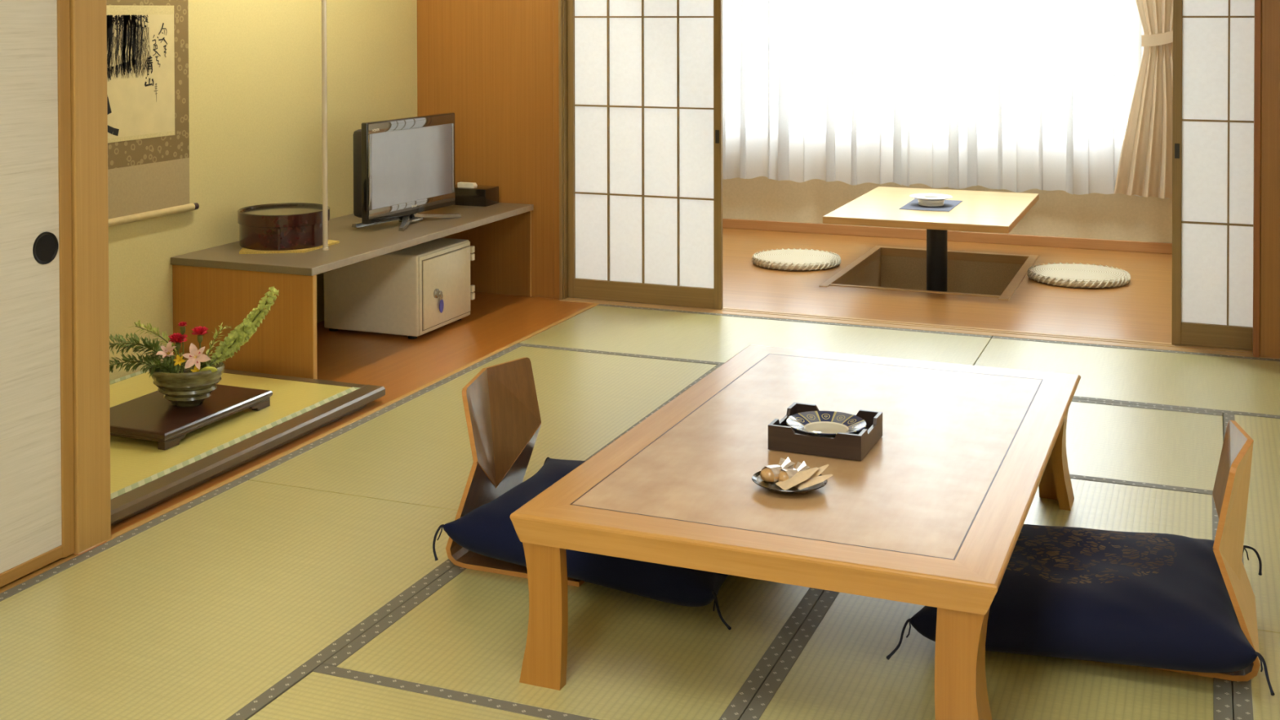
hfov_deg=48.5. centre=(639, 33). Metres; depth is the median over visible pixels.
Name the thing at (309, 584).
floor
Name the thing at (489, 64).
wall panel
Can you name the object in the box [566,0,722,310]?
door
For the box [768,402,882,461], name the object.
box
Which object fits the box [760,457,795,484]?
wrapped candy
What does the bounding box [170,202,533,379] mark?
tv stand
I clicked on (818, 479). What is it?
paper packet
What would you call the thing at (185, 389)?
flower bowl
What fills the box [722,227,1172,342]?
floor
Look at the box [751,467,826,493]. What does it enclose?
plate
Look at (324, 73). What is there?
pole
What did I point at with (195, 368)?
flower
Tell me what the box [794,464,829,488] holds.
paper packet
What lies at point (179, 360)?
flower
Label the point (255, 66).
wall
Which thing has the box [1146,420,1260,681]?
chair
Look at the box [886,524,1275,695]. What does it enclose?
floor cushion
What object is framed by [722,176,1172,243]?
wall
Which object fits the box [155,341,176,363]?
alstroemeria
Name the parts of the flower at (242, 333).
stem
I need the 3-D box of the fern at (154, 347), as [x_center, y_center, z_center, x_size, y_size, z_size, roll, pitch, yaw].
[-1.581,0.995,4.359,0.334,0.158,0.072,0,1,-5]
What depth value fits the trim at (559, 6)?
6.38 m
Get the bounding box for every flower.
[173,354,185,373]
[191,365,200,372]
[209,286,279,366]
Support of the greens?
on the flower bowl
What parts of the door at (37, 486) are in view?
rail, finger pull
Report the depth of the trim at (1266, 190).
5.28 m
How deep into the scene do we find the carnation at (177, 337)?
4.35 m
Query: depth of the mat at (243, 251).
5.17 m
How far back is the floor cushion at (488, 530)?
3.14 m
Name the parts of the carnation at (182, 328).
stem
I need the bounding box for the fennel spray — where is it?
[129,319,186,371]
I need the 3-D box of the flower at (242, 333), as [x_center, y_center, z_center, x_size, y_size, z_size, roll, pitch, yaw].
[-1.250,0.938,4.421,0.285,0.271,0.064,-1,1,-41]
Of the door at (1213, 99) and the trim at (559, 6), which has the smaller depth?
the door at (1213, 99)
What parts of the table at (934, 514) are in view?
leg, leg, leg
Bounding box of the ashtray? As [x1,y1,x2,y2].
[910,193,952,206]
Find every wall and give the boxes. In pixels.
[108,0,417,381]
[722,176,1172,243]
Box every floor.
[0,292,1279,719]
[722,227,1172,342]
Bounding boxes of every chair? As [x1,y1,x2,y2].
[445,357,585,586]
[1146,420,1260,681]
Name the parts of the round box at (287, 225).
lid, lid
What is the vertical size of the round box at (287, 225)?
0.130 m
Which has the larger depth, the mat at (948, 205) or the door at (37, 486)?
the mat at (948, 205)
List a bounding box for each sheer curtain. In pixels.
[722,0,909,186]
[907,0,1168,198]
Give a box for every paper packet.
[775,466,818,490]
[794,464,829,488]
[795,474,832,489]
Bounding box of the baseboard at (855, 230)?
[722,217,1172,253]
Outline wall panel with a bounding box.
[417,0,553,297]
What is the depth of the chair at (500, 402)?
3.48 m
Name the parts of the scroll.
roller knob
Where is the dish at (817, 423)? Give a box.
[786,410,866,437]
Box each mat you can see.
[239,240,339,253]
[899,198,962,211]
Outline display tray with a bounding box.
[110,384,272,450]
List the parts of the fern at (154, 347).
stem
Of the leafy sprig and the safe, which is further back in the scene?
the safe
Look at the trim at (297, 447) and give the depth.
4.34 m
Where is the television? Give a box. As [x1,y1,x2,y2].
[351,112,461,231]
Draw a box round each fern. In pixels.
[109,332,180,370]
[109,352,168,373]
[144,358,179,377]
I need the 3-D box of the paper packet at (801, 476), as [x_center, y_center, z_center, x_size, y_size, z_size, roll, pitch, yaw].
[0.321,0.895,2.865,0.085,0.029,0.046,0,1,-20]
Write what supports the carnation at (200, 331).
in the flower bowl
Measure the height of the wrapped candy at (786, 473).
0.042 m
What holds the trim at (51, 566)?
attached to the wall
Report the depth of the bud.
4.28 m
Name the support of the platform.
on the floor at (309, 584)
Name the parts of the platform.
rail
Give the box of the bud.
[200,366,217,372]
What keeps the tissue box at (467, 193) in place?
on the tv stand
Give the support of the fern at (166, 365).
on the flower bowl
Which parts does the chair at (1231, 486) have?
backrest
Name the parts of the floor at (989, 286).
frame, frame, frame, frame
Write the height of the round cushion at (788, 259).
0.046 m
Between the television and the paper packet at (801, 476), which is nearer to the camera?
the paper packet at (801, 476)
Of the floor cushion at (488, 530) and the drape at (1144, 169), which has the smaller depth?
the floor cushion at (488, 530)
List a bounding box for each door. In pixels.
[0,0,74,587]
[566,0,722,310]
[1171,0,1254,350]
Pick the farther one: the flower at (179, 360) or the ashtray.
the ashtray
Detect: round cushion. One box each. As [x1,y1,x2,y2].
[751,248,840,271]
[1026,262,1130,288]
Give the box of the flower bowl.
[149,360,225,407]
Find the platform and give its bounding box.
[109,368,385,526]
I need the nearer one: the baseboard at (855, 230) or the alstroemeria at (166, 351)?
the alstroemeria at (166, 351)
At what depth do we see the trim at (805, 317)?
5.78 m
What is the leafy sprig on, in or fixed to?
on the flower bowl
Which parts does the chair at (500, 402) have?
backrest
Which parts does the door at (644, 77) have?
paper pane, paper pane, paper pane, paper pane, paper pane, paper pane, paper pane, paper pane, rail, paper pane, paper pane, paper pane, paper pane, paper pane, paper pane, paper pane, paper pane, finger pull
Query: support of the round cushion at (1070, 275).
on the floor at (989, 286)
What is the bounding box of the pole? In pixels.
[321,0,328,250]
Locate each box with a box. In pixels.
[237,202,329,250]
[454,182,498,206]
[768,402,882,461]
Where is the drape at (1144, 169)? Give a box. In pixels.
[1113,0,1173,198]
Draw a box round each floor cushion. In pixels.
[432,457,731,630]
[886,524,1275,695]
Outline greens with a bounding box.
[187,351,215,372]
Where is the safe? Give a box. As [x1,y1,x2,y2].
[324,237,475,338]
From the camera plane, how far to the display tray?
4.25 m
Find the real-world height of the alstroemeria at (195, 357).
0.134 m
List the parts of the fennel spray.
stem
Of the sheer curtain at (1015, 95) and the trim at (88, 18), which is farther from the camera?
the sheer curtain at (1015, 95)
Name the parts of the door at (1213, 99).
finger pull, paper pane, paper pane, paper pane, paper pane, rail, paper pane, paper pane, paper pane, paper pane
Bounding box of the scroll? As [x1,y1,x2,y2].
[106,0,199,226]
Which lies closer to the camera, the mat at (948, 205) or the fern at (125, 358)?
the fern at (125, 358)
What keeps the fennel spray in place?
in the flower bowl
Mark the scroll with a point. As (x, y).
(148, 40)
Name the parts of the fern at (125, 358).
stem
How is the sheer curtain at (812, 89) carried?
hanging from the rail
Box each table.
[510,344,1080,719]
[822,186,1039,291]
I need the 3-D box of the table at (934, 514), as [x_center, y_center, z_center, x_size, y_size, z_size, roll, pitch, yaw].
[0.460,1.080,3.259,0.922,0.330,1.494,0,1,22]
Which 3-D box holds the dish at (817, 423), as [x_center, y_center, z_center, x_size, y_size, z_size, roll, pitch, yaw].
[0.416,0.889,3.178,0.179,0.040,0.179,0,1,22]
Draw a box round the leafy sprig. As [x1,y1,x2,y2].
[199,322,231,371]
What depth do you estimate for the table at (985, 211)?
6.93 m
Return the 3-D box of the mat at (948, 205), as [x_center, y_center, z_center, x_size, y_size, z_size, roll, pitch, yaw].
[1.441,0.847,7.022,0.240,0.003,0.400,0,1,22]
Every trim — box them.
[0,554,78,593]
[69,0,111,554]
[106,303,599,542]
[552,0,567,299]
[559,297,1279,359]
[1252,0,1279,358]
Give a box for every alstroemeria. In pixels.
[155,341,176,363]
[182,342,210,369]
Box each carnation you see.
[168,333,187,369]
[177,321,186,373]
[191,325,208,349]
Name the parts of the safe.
lock knob, door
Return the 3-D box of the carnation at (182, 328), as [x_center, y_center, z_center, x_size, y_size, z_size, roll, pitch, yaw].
[-1.401,0.970,4.353,0.030,0.173,0.030,0,1,22]
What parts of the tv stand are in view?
panel, shelf, panel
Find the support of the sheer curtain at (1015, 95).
hanging from the rail

